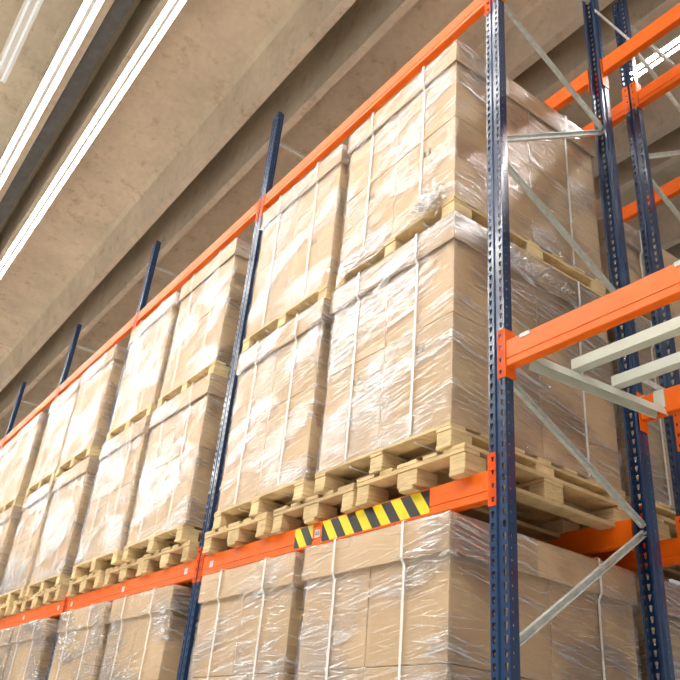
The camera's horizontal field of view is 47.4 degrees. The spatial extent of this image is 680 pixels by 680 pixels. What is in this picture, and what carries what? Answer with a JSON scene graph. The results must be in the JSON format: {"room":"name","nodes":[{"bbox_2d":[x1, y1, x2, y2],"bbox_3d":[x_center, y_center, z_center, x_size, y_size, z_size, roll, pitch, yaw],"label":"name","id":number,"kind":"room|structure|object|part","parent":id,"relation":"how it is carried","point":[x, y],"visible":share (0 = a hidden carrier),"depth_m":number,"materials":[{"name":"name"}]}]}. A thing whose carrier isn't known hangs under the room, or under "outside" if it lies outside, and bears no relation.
{"room":"warehouse","nodes":[
{"label":"warehouse","id":0,"kind":"room"},
{"bbox_2d":[0,0,140,232],"bbox_3d":[-7.016,1.216,18.717,29.000,0.199,60.000,23,-33,-29],"label":"ceiling","id":1,"kind":"structure","parent":0,"point":[135,3],"depth_m":10.10,"materials":[{"name":"concrete"}]},
{"bbox_2d":[0,0,113,201],"bbox_3d":[-10.153,0.408,16.567,1.440,1.000,60.000,23,-33,-29],"label":"ceiling beam","id":2,"kind":"structure","parent":1,"relation":"attached to","point":[54,18],"depth_m":8.65,"materials":[{"name":"concrete"}]},
{"bbox_2d":[0,0,43,82],"bbox_3d":[-1.840,-4.080,6.194,0.150,0.684,5.990,23,-33,-29],"label":"strip light","id":3,"kind":"object","parent":2,"relation":"hanging from","point":[29,10],"visible":1,"depth_m":7.67,"materials":[{"name":"white plastic"}]},
{"bbox_2d":[0,0,103,188],"bbox_3d":[-7.977,-0.114,14.462,0.150,0.684,34.040,23,-33,-29],"label":"strip light","id":4,"kind":"object","parent":2,"relation":"hanging from","point":[89,9],"visible":1,"depth_m":8.17,"materials":[{"name":"white plastic"}]},
{"bbox_2d":[0,0,133,224],"bbox_3d":[-9.539,1.023,16.772,0.152,0.030,60.000,23,-33,-29],"label":"trim","id":5,"kind":"structure","parent":2,"relation":"attached to","point":[117,11],"depth_m":8.77,"materials":[{"name":"metal"}]},
{"bbox_2d":[0,0,355,391],"bbox_3d":[-8.715,1.028,17.434,1.440,1.000,60.000,23,-33,-29],"label":"ceiling beam","id":6,"kind":"structure","parent":1,"relation":"attached to","point":[217,62],"depth_m":9.62,"materials":[{"name":"concrete"}]},
{"bbox_2d":[0,0,186,278],"bbox_3d":[-7.484,0.098,14.760,0.128,0.684,34.040,23,-33,-29],"label":"strip light","id":7,"kind":"object","parent":6,"relation":"hanging from","point":[172,8],"visible":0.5,"depth_m":8.60,"materials":[{"name":"white plastic"}]},
{"bbox_2d":[0,0,613,441],"bbox_3d":[-7.277,1.649,18.301,1.440,1.000,60.000,23,-33,-29],"label":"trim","id":8,"kind":"structure","parent":1,"relation":"attached to","point":[372,40],"depth_m":9.37,"materials":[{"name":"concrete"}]},
{"bbox_2d":[512,0,679,176],"bbox_3d":[-5.839,2.270,19.169,1.440,1.000,60.000,23,-33,-29],"label":"ceiling beam","id":9,"kind":"structure","parent":1,"relation":"attached to","point":[661,117],"depth_m":8.12,"materials":[{"name":"concrete"}]},
{"bbox_2d":[636,61,646,76],"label":"strip light","id":10,"kind":"object","parent":9,"relation":"hanging from","point":[640,68],"depth_m":7.37,"materials":[{"name":"white plastic"}]},
{"bbox_2d":[645,52,662,67],"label":"strip light","id":11,"kind":"object","parent":9,"relation":"hanging from","point":[653,59],"depth_m":7.27,"materials":[{"name":"white plastic"}]},
{"bbox_2d":[659,34,679,56],"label":"strip light","id":12,"kind":"object","parent":9,"relation":"hanging from","point":[668,49],"depth_m":7.13,"materials":[{"name":"white plastic"}]},
{"bbox_2d":[593,127,679,249],"bbox_3d":[-4.402,2.890,20.035,1.440,1.000,60.000,23,-33,-29],"label":"ceiling beam","id":13,"kind":"structure","parent":1,"relation":"attached to","point":[664,170],"depth_m":9.50,"materials":[{"name":"concrete"}]},
{"bbox_2d":[665,243,679,259],"bbox_3d":[-2.964,3.511,20.902,1.440,1.000,60.000,23,-33,-29],"label":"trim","id":14,"kind":"structure","parent":1,"relation":"attached to","point":[674,250],"depth_m":10.40,"materials":[{"name":"concrete"}]},
{"bbox_3d":[-7.798,9.165,14.325,29.000,0.150,60.000,23,-33,-29],"label":"floor","id":15,"kind":"structure","parent":0,"visible":0},
{"bbox_2d":[0,381,49,449],"bbox_3d":[-5.437,4.014,12.094,1.120,7.090,0.150,23,-33,-29],"label":"frame","id":16,"kind":"object","parent":15,"relation":"on","point":[23,384],"visible":0.12,"depth_m":13.33,"materials":[{"name":"blue paint"}]},
{"bbox_2d":[2,388,57,447],"bbox_3d":[-4.808,1.260,11.987,0.066,0.257,2.782,23,-33,-29],"label":"beam","id":17,"kind":"structure","parent":16,"relation":"attached to","point":[51,397],"depth_m":11.93,"materials":[{"name":"orange metal"}]},
{"bbox_2d":[0,323,95,585],"bbox_3d":[-3.787,3.046,10.050,1.120,7.090,0.150,23,-33,-29],"label":"frame","id":18,"kind":"object","parent":15,"relation":"on","point":[73,345],"visible":0.19,"depth_m":11.25,"materials":[{"name":"blue paint"}]},
{"bbox_2d":[55,314,136,398],"bbox_3d":[-3.158,0.293,9.943,0.066,0.257,2.782,23,-33,-29],"label":"beam","id":19,"kind":"structure","parent":18,"relation":"attached to","point":[123,332],"depth_m":9.81,"materials":[{"name":"orange metal"}]},
{"bbox_3d":[-5.077,3.984,10.482,0.066,0.240,2.782,23,-33,-29],"label":"beam","id":20,"kind":"structure","parent":18,"relation":"attached to","visible":0},
{"bbox_3d":[-5.158,4.364,11.429,1.205,0.145,0.800,23,-33,-29],"label":"wooden pallet","id":21,"kind":"object","parent":20,"relation":"on","visible":0},
{"bbox_3d":[-4.907,3.631,11.614,1.353,1.353,1.158,23,-33,-29],"label":"load","id":22,"kind":"object","parent":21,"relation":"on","visible":0},
{"bbox_2d":[0,434,17,495],"bbox_3d":[-4.800,2.456,12.276,1.353,1.353,1.158,23,-33,-29],"label":"load","id":23,"kind":"object","parent":22,"relation":"on","point":[6,452],"visible":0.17,"depth_m":11.94,"materials":[{"name":"brown cardboard"}]},
{"bbox_3d":[-4.750,1.948,12.557,1.317,0.170,1.122,23,-33,-29],"label":"lid","id":24,"kind":"part","parent":23,"relation":"part of","materials":[{"name":"cardboard"}]},
{"bbox_2d":[45,241,188,679],"bbox_3d":[-2.136,2.079,8.005,1.120,7.090,0.150,23,-33,-29],"label":"frame","id":25,"kind":"object","parent":15,"relation":"on","point":[152,266],"visible":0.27,"depth_m":9.01,"materials":[{"name":"blue paint"}]},
{"bbox_2d":[0,591,67,629],"bbox_3d":[-3.426,3.017,8.438,0.066,0.240,2.782,23,-33,-29],"label":"beam","id":26,"kind":"structure","parent":25,"relation":"attached to","point":[53,610],"depth_m":8.09,"materials":[{"name":"orange metal"}]},
{"bbox_2d":[0,602,56,618],"bbox_3d":[-3.527,3.393,9.382,1.205,0.144,0.800,23,-33,-29],"label":"wooden pallet","id":27,"kind":"object","parent":26,"relation":"on","point":[5,609],"visible":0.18,"depth_m":8.87,"materials":[{"name":"brown wood"}]},
{"bbox_2d":[0,480,54,604],"bbox_3d":[-3.263,2.663,9.569,1.353,1.353,1.158,23,-33,-29],"label":"load","id":28,"kind":"object","parent":27,"relation":"on","point":[35,507],"visible":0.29,"depth_m":9.17,"materials":[{"name":"brown cardboard"}]},
{"bbox_3d":[-3.213,2.155,9.850,1.317,0.170,1.122,23,-33,-29],"label":"lid","id":29,"kind":"part","parent":28,"relation":"part of","materials":[{"name":"cardboard"}]},
{"bbox_2d":[25,378,80,497],"bbox_3d":[-3.161,1.483,10.223,1.353,1.353,1.158,24,-34,-29],"label":"load","id":30,"kind":"object","parent":28,"relation":"on","point":[60,413],"visible":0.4,"depth_m":9.86,"materials":[{"name":"brown cardboard"}]},
{"bbox_3d":[-3.111,0.974,10.504,1.317,0.170,1.122,24,-34,-29],"label":"lid","id":31,"kind":"part","parent":30,"relation":"part of","materials":[{"name":"cardboard"}]},
{"bbox_2d":[11,595,59,619],"bbox_3d":[-2.992,3.107,8.767,1.205,0.144,0.800,24,-34,-29],"label":"wooden pallet","id":32,"kind":"object","parent":26,"relation":"on","point":[25,604],"visible":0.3,"depth_m":8.47,"materials":[{"name":"brown wood"}]},
{"bbox_2d":[32,584,67,607],"bbox_3d":[-2.496,2.799,8.122,1.205,0.144,0.800,23,-33,-29],"label":"wooden pallet","id":33,"kind":"object","parent":26,"relation":"on","point":[54,594],"visible":0.27,"depth_m":7.79,"materials":[{"name":"brown wood"}]},
{"bbox_2d":[25,456,98,596],"bbox_3d":[-2.531,2.242,8.675,1.353,1.353,1.158,23,-33,-29],"label":"load","id":34,"kind":"object","parent":33,"relation":"on","point":[72,490],"visible":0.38,"depth_m":8.23,"materials":[{"name":"brown cardboard"}]},
{"bbox_3d":[-2.481,1.733,8.957,1.317,0.170,1.122,23,-33,-29],"label":"lid","id":35,"kind":"part","parent":34,"relation":"part of","materials":[{"name":"cardboard"}]},
{"bbox_2d":[55,345,126,477],"bbox_3d":[-2.444,1.060,9.329,1.353,1.353,1.158,24,-34,-29],"label":"load","id":36,"kind":"object","parent":34,"relation":"on","point":[87,429],"visible":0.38,"depth_m":8.87,"materials":[{"name":"brown cardboard"}]},
{"bbox_3d":[-2.394,0.551,9.611,1.317,0.170,1.122,24,-34,-29],"label":"lid","id":37,"kind":"part","parent":36,"relation":"part of","materials":[{"name":"cardboard"}]},
{"bbox_2d":[176,111,318,679],"bbox_3d":[-0.486,1.112,5.961,1.120,7.090,0.150,23,-33,-29],"label":"frame","id":38,"kind":"object","parent":15,"relation":"on","point":[194,610],"visible":0.38,"depth_m":5.95,"materials":[{"name":"blue paint"}]},
{"bbox_2d":[64,548,200,611],"bbox_3d":[-1.776,2.050,6.393,0.066,0.240,2.782,23,-33,-29],"label":"beam","id":39,"kind":"structure","parent":38,"relation":"attached to","point":[183,573],"depth_m":6.09,"materials":[{"name":"orange metal"}]},
{"bbox_2d":[66,570,105,596],"bbox_3d":[-1.863,2.427,7.336,1.205,0.144,0.800,23,-33,-29],"label":"wooden pallet","id":40,"kind":"object","parent":39,"relation":"on","point":[93,581],"visible":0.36,"depth_m":7.02,"materials":[{"name":"brown wood"}]},
{"bbox_2d":[70,415,150,578],"bbox_3d":[-1.631,1.694,7.524,1.353,1.353,1.158,23,-33,-29],"label":"load","id":41,"kind":"object","parent":40,"relation":"on","point":[104,539],"visible":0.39,"depth_m":7.12,"materials":[{"name":"brown cardboard"}]},
{"bbox_3d":[-1.581,1.185,7.805,1.317,0.170,1.122,23,-33,-29],"label":"lid","id":42,"kind":"part","parent":41,"relation":"part of","materials":[{"name":"cardboard"}]},
{"bbox_2d":[106,292,180,441],"bbox_3d":[-1.507,0.518,8.182,1.353,1.353,1.158,23,-33,-29],"label":"load","id":43,"kind":"object","parent":41,"relation":"on","point":[150,342],"visible":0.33,"depth_m":7.78,"materials":[{"name":"brown cardboard"}]},
{"bbox_3d":[-1.457,0.009,8.463,1.317,0.170,1.122,23,-33,-29],"label":"lid","id":44,"kind":"part","parent":43,"relation":"part of","materials":[{"name":"cardboard"}]},
{"bbox_2d":[103,557,191,587],"bbox_3d":[-1.325,2.134,6.710,1.205,0.144,0.800,24,-34,-29],"label":"wooden pallet","id":45,"kind":"object","parent":39,"relation":"on","point":[126,571],"visible":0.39,"depth_m":6.40,"materials":[{"name":"brown wood"}]},
{"bbox_2d":[141,540,228,584],"bbox_3d":[-0.838,1.837,6.087,1.205,0.144,0.800,24,-34,-29],"label":"wooden pallet","id":46,"kind":"object","parent":39,"relation":"on","point":[185,552],"visible":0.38,"depth_m":5.77,"materials":[{"name":"brown wood"}]},
{"bbox_2d":[121,373,232,562],"bbox_3d":[-0.897,1.268,6.622,1.353,1.353,1.158,23,-33,-29],"label":"load","id":47,"kind":"object","parent":46,"relation":"on","point":[176,473],"visible":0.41,"depth_m":6.17,"materials":[{"name":"brown cardboard"}]},
{"bbox_3d":[-0.847,0.759,6.903,1.317,0.170,1.122,23,-33,-29],"label":"lid","id":48,"kind":"part","parent":47,"relation":"part of","materials":[{"name":"cardboard"}]},
{"bbox_2d":[157,237,251,408],"bbox_3d":[-0.770,0.093,7.281,1.353,1.353,1.158,23,-33,-29],"label":"load","id":49,"kind":"object","parent":47,"relation":"on","point":[208,317],"visible":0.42,"depth_m":6.84,"materials":[{"name":"brown cardboard"}]},
{"bbox_3d":[-0.720,-0.416,7.562,1.317,0.170,1.122,23,-33,-29],"label":"lid","id":50,"kind":"part","parent":49,"relation":"part of","materials":[{"name":"cardboard"}]},
{"bbox_2d":[133,199,260,329],"bbox_3d":[-1.507,-0.674,7.898,0.066,0.257,2.782,23,-33,-29],"label":"beam","id":51,"kind":"structure","parent":38,"relation":"attached to","point":[251,215],"depth_m":7.73,"materials":[{"name":"orange metal"}]},
{"bbox_2d":[486,0,674,679],"bbox_3d":[1.165,0.145,3.916,1.120,7.090,0.150,23,-33,-29],"label":"frame","id":52,"kind":"object","parent":15,"relation":"on","point":[604,128],"visible":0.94,"depth_m":3.81,"materials":[{"name":"blue paint"}]},
{"bbox_2d":[196,451,495,581],"bbox_3d":[-0.125,1.082,4.349,0.066,0.240,2.782,23,-33,-29],"label":"beam","id":53,"kind":"structure","parent":52,"relation":"attached to","point":[476,490],"depth_m":3.95,"materials":[{"name":"orange metal"}]},
{"bbox_2d":[202,512,307,555],"bbox_3d":[-0.216,1.461,5.295,1.205,0.144,0.800,24,-34,-29],"label":"wooden pallet","id":54,"kind":"object","parent":53,"relation":"on","point":[239,533],"visible":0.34,"depth_m":4.98,"materials":[{"name":"brown wood"}]},
{"bbox_2d":[212,299,332,529],"bbox_3d":[0.039,0.730,5.483,1.353,1.353,1.158,23,-33,-29],"label":"load","id":55,"kind":"object","parent":54,"relation":"on","point":[278,410],"visible":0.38,"depth_m":5.07,"materials":[{"name":"brown cardboard"}]},
{"bbox_3d":[0.089,0.222,5.764,1.317,0.170,1.122,23,-33,-29],"label":"lid","id":56,"kind":"part","parent":55,"relation":"part of","materials":[{"name":"cardboard"}]},
{"bbox_2d":[241,143,351,352],"bbox_3d":[0.178,-0.463,6.106,1.353,1.353,1.237,24,-34,-29],"label":"load","id":57,"kind":"object","parent":55,"relation":"on","point":[298,265],"visible":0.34,"depth_m":5.74,"materials":[{"name":"brown cardboard"}]},
{"bbox_3d":[0.205,-0.958,6.416,1.317,0.170,1.122,24,-34,-29],"label":"lid","id":58,"kind":"part","parent":57,"relation":"part of","materials":[{"name":"cardboard"}]},
{"bbox_2d":[271,483,399,534],"bbox_3d":[0.310,1.166,4.667,1.205,0.144,0.800,23,-33,-29],"label":"wooden pallet","id":59,"kind":"object","parent":53,"relation":"on","point":[333,503],"visible":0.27,"depth_m":4.36,"materials":[{"name":"brown wood"}]},
{"bbox_2d":[355,442,629,540],"bbox_3d":[0.801,0.868,4.040,1.205,0.144,0.800,23,-33,-29],"label":"wooden pallet","id":60,"kind":"object","parent":53,"relation":"on","point":[543,513],"visible":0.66,"depth_m":3.85,"materials":[{"name":"brown wood"}]},
{"bbox_2d":[313,210,625,504],"bbox_3d":[0.782,0.294,4.562,1.353,1.353,1.241,23,-33,-29],"label":"load","id":61,"kind":"object","parent":60,"relation":"on","point":[408,371],"visible":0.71,"depth_m":4.19,"materials":[{"name":"brown cardboard"}]},
{"bbox_3d":[0.808,-0.200,4.873,1.317,0.170,1.122,23,-33,-29],"label":"lid","id":62,"kind":"part","parent":61,"relation":"part of","materials":[{"name":"cardboard"}]},
{"bbox_2d":[336,39,605,296],"bbox_3d":[0.846,-0.883,5.227,1.423,1.353,1.158,23,-33,-29],"label":"load","id":63,"kind":"object","parent":61,"relation":"on","point":[420,159],"visible":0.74,"depth_m":4.85,"materials":[{"name":"brown cardboard"}]},
{"bbox_3d":[0.924,-1.380,5.525,1.317,0.170,1.122,23,-33,-29],"label":"lid","id":64,"kind":"part","parent":63,"relation":"part of","materials":[{"name":"cardboard"}]},
{"bbox_2d":[259,0,489,217],"bbox_3d":[0.143,-1.641,5.854,0.066,0.257,2.782,23,-33,-29],"label":"beam","id":65,"kind":"structure","parent":52,"relation":"attached to","point":[476,9],"depth_m":5.63,"materials":[{"name":"orange metal"}]},
{"bbox_2d":[543,68,597,110],"bbox_3d":[0.951,-1.320,6.354,0.066,0.257,2.782,23,-33,-29],"label":"beam","id":66,"kind":"structure","parent":52,"relation":"attached to","point":[581,84],"depth_m":5.50,"materials":[{"name":"orange metal"}]},
{"bbox_2d":[497,264,679,380],"bbox_3d":[1.576,-0.400,2.588,0.066,0.250,2.782,23,-33,-29],"label":"beam","id":67,"kind":"structure","parent":52,"relation":"attached to","point":[661,288],"depth_m":3.21,"materials":[{"name":"orange metal"}]},
{"bbox_2d":[519,259,679,418],"bbox_3d":[1.958,-0.221,2.863,1.068,0.221,2.447,23,-33,-29],"label":"support","id":68,"kind":"object","parent":67,"relation":"attached to","point":[669,329],"visible":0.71,"depth_m":3.58,"materials":[{"name":"grey paint"}]},
{"bbox_3d":[1.800,-0.282,2.780,0.055,0.052,2.357,23,-33,-29],"label":"support rail","id":69,"kind":"part","parent":68,"relation":"part of","materials":[{"name":"white metal"}]},
{"bbox_3d":[2.043,-0.195,2.935,0.055,0.052,2.357,23,-33,-29],"label":"support rail","id":70,"kind":"part","parent":68,"relation":"part of","materials":[{"name":"white metal"}]},
{"bbox_2d":[534,503,645,555],"bbox_3d":[0.683,1.404,4.849,0.066,0.240,2.782,23,-33,-29],"label":"beam","id":71,"kind":"structure","parent":52,"relation":"attached to","point":[585,541],"depth_m":4.00,"materials":[{"name":"orange metal"}]},
{"bbox_2d":[595,9,629,39],"bbox_3d":[2.021,-2.293,5.686,0.460,0.035,0.005,23,-33,-29],"label":"spacer","id":72,"kind":"object","parent":52,"relation":"attached to","point":[596,11],"visible":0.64,"depth_m":5.66,"materials":[{"name":"metal"}]},
{"bbox_2d":[600,3,679,89],"bbox_3d":[2.601,-2.287,4.309,0.066,0.257,2.782,23,-33,-29],"label":"beam","id":73,"kind":"structure","parent":52,"relation":"attached to","point":[670,20],"depth_m":5.09,"materials":[{"name":"orange metal"}]},
{"bbox_2d":[642,380,664,389],"bbox_3d":[1.769,0.270,4.270,0.460,0.035,0.005,23,-33,-29],"label":"spacer","id":74,"kind":"object","parent":52,"relation":"attached to","point":[647,382],"visible":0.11,"depth_m":4.23,"materials":[{"name":"metal"}]},
{"bbox_2d":[636,384,679,433],"bbox_3d":[2.384,-0.082,3.091,0.066,0.220,2.782,23,-33,-29],"label":"beam","id":75,"kind":"structure","parent":52,"relation":"attached to","point":[672,394],"depth_m":3.96,"materials":[{"name":"orange metal"}]},
{"bbox_2d":[612,0,679,521],"bbox_3d":[2.289,0.630,4.594,1.120,7.090,0.150,23,-33,-29],"label":"frame","id":76,"kind":"object","parent":15,"relation":"on","point":[634,119],"visible":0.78,"depth_m":5.13,"materials":[{"name":"blue paint"}]},
{"bbox_2d":[582,86,629,139],"bbox_3d":[1.276,-1.240,6.578,0.066,0.250,2.782,23,-33,-29],"label":"beam","id":77,"kind":"structure","parent":76,"relation":"attached to","point":[618,113],"depth_m":5.60,"materials":[{"name":"orange metal"}]},
{"bbox_2d":[586,516,679,571],"bbox_3d":[1.004,1.524,5.051,0.066,0.250,2.782,23,-33,-29],"label":"beam","id":78,"kind":"structure","parent":76,"relation":"attached to","point":[670,548],"depth_m":4.11,"materials":[{"name":"orange metal"}]},
{"bbox_2d":[581,513,679,581],"bbox_3d":[1.927,1.336,4.728,1.205,0.144,0.800,23,-33,-29],"label":"wooden pallet","id":79,"kind":"object","parent":78,"relation":"on","point":[666,526],"visible":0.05,"depth_m":4.33,"materials":[{"name":"brown wood"}]},
{"bbox_2d":[527,316,679,537],"bbox_3d":[1.896,0.781,5.287,1.353,1.353,1.158,23,-33,-29],"label":"load","id":80,"kind":"object","parent":79,"relation":"on","point":[659,458],"visible":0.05,"depth_m":4.57,"materials":[{"name":"brown cardboard"}]},
{"bbox_2d":[597,214,679,340],"bbox_3d":[1.986,-0.127,5.788,1.353,0.728,1.158,23,-33,-29],"label":"load","id":81,"kind":"object","parent":80,"relation":"on","point":[635,257],"visible":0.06,"depth_m":5.25,"materials":[{"name":"brown cardboard"}]},
{"bbox_3d":[2.010,-0.363,5.918,1.317,0.170,1.122,23,-33,-29],"label":"lid","id":82,"kind":"part","parent":81,"relation":"part of","materials":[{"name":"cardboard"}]},
{"bbox_3d":[1.946,0.272,5.569,1.317,0.170,1.122,23,-33,-29],"label":"lid","id":83,"kind":"part","parent":80,"relation":"part of","materials":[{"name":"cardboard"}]},
{"bbox_3d":[2.052,-1.509,5.415,0.004,0.170,0.092,23,-33,-29],"label":"splice plate","id":84,"kind":"part","parent":76,"relation":"part of","materials":[{"name":"metal"}]},
{"bbox_2d":[622,176,679,222],"bbox_3d":[2.074,-0.817,7.022,0.066,0.257,2.782,23,-33,-29],"label":"beam","id":85,"kind":"structure","parent":76,"relation":"attached to","point":[670,189],"depth_m":6.35,"materials":[{"name":"orange metal"}]},
{"bbox_2d":[629,63,679,109],"bbox_3d":[2.926,-2.208,4.534,0.066,0.250,2.782,23,-33,-29],"label":"beam","id":86,"kind":"structure","parent":76,"relation":"attached to","point":[669,80],"depth_m":5.38,"materials":[{"name":"orange metal"}]},
{"bbox_2d":[673,413,679,451],"bbox_3d":[2.706,0.034,3.296,0.066,0.250,2.782,23,-33,-29],"label":"beam","id":87,"kind":"structure","parent":76,"relation":"attached to","point":[676,418],"depth_m":4.29,"materials":[{"name":"orange metal"}]},
{"bbox_3d":[0.500,2.933,3.142,1.353,1.353,1.158,24,-34,-29],"label":"load","id":88,"kind":"object","parent":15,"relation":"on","visible":0},
{"bbox_2d":[294,510,641,679],"bbox_3d":[0.616,1.753,3.794,1.353,1.353,1.158,24,-34,-29],"label":"load","id":89,"kind":"object","parent":88,"relation":"on","point":[410,600],"visible":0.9,"depth_m":3.56,"materials":[{"name":"brown cardboard"}]},
{"bbox_3d":[0.666,1.244,4.075,1.317,0.170,1.122,24,-34,-29],"label":"lid","id":90,"kind":"part","parent":89,"relation":"part of","materials":[{"name":"cardboard"}]},
{"bbox_3d":[-0.220,3.354,4.033,1.353,1.353,1.158,23,-33,-29],"label":"load","id":91,"kind":"object","parent":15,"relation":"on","visible":0},
{"bbox_2d":[187,552,305,679],"bbox_3d":[-0.103,2.174,4.685,1.353,1.353,1.158,23,-33,-29],"label":"load","id":92,"kind":"object","parent":91,"relation":"on","point":[251,615],"visible":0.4,"depth_m":4.43,"materials":[{"name":"brown cardboard"}]},
{"bbox_3d":[-0.053,1.665,4.966,1.317,0.170,1.122,23,-33,-29],"label":"lid","id":93,"kind":"part","parent":92,"relation":"part of","materials":[{"name":"cardboard"}]},
{"bbox_3d":[-1.158,3.902,5.192,1.353,1.353,1.158,23,-33,-29],"label":"load","id":94,"kind":"object","parent":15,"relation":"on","visible":0},
{"bbox_2d":[97,584,191,679],"bbox_3d":[-1.026,2.717,5.832,1.353,1.353,1.158,23,-33,-29],"label":"load","id":95,"kind":"object","parent":94,"relation":"on","point":[145,635],"visible":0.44,"depth_m":5.52,"materials":[{"name":"brown cardboard"}]},
{"bbox_3d":[-0.976,2.208,6.113,1.317,0.170,1.122,23,-33,-29],"label":"lid","id":96,"kind":"part","parent":95,"relation":"part of","materials":[{"name":"cardboard"}]},
{"bbox_3d":[-1.870,4.323,6.080,1.353,1.353,1.158,23,-33,-29],"label":"load","id":97,"kind":"object","parent":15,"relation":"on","visible":0},
{"bbox_2d":[48,601,112,679],"bbox_3d":[-1.785,3.129,6.712,1.403,1.353,1.158,23,-33,-29],"label":"load","id":98,"kind":"object","parent":97,"relation":"on","point":[80,649],"visible":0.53,"depth_m":6.48,"materials":[{"name":"brown cardboard"}]},
{"bbox_3d":[-1.715,2.629,7.005,1.317,0.170,1.122,23,-33,-29],"label":"lid","id":99,"kind":"part","parent":98,"relation":"part of","materials":[{"name":"cardboard"}]},
{"bbox_3d":[-2.805,4.869,7.235,1.353,1.353,1.158,23,-33,-29],"label":"load","id":100,"kind":"object","parent":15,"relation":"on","visible":0},
{"bbox_2d":[1,618,59,679],"bbox_3d":[-2.683,3.684,7.877,1.353,1.353,1.158,23,-33,-29],"label":"load","id":101,"kind":"object","parent":100,"relation":"on","point":[32,643],"visible":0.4,"depth_m":7.56,"materials":[{"name":"brown cardboard"}]},
{"bbox_3d":[-2.633,3.175,8.158,1.317,0.170,1.122,23,-33,-29],"label":"lid","id":102,"kind":"part","parent":101,"relation":"part of","materials":[{"name":"cardboard"}]},
{"bbox_3d":[-3.537,5.288,8.124,1.353,1.353,1.158,23,-33,-29],"label":"load","id":103,"kind":"object","parent":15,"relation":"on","visible":0},
{"bbox_2d":[0,627,13,679],"bbox_3d":[-3.395,4.107,8.769,1.353,1.353,1.158,23,-33,-29],"label":"load","id":104,"kind":"object","parent":103,"relation":"on","point":[5,634],"visible":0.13,"depth_m":8.35,"materials":[{"name":"brown cardboard"}]},
{"bbox_3d":[-3.345,3.598,9.050,1.317,0.170,1.122,23,-33,-29],"label":"lid","id":105,"kind":"part","parent":104,"relation":"part of","materials":[{"name":"cardboard"}]},
{"bbox_3d":[1.636,3.426,3.826,1.353,1.353,1.158,23,-33,-29],"label":"load","id":106,"kind":"object","parent":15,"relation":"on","visible":0},
{"bbox_2d":[633,575,679,679],"bbox_3d":[1.752,2.242,4.480,1.353,1.353,1.158,24,-34,-29],"label":"load","id":107,"kind":"object","parent":106,"relation":"on","point":[672,590],"visible":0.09,"depth_m":4.05,"materials":[{"name":"brown cardboard"}]},
{"bbox_3d":[1.802,1.733,4.761,1.317,0.170,1.122,24,-34,-29],"label":"lid","id":108,"kind":"part","parent":107,"relation":"part of","materials":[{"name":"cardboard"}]},
{"bbox_3d":[-4.157,3.769,10.173,1.205,0.145,0.800,24,-34,-29],"label":"wooden pallet","id":109,"kind":"object","parent":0,"visible":0},
{"bbox_2d":[0,505,21,584],"bbox_3d":[-4.206,3.204,10.715,1.353,1.353,1.158,23,-33,-29],"label":"load","id":110,"kind":"object","parent":109,"relation":"on","point":[9,519],"visible":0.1,"depth_m":10.22,"materials":[{"name":"brown cardboard"}]},
{"bbox_3d":[-4.156,2.695,10.996,1.317,0.170,1.122,23,-33,-29],"label":"lid","id":111,"kind":"part","parent":110,"relation":"part of","materials":[{"name":"cardboard"}]},
{"bbox_2d":[0,412,48,513],"bbox_3d":[-4.098,2.028,11.377,1.353,1.353,1.158,23,-33,-29],"label":"load","id":112,"kind":"object","parent":110,"relation":"on","point":[29,439],"visible":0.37,"depth_m":10.90,"materials":[{"name":"brown cardboard"}]},
{"bbox_3d":[-4.048,1.519,11.658,1.317,0.170,1.122,23,-33,-29],"label":"lid","id":113,"kind":"part","parent":112,"relation":"part of","materials":[{"name":"cardboard"}]}
]}

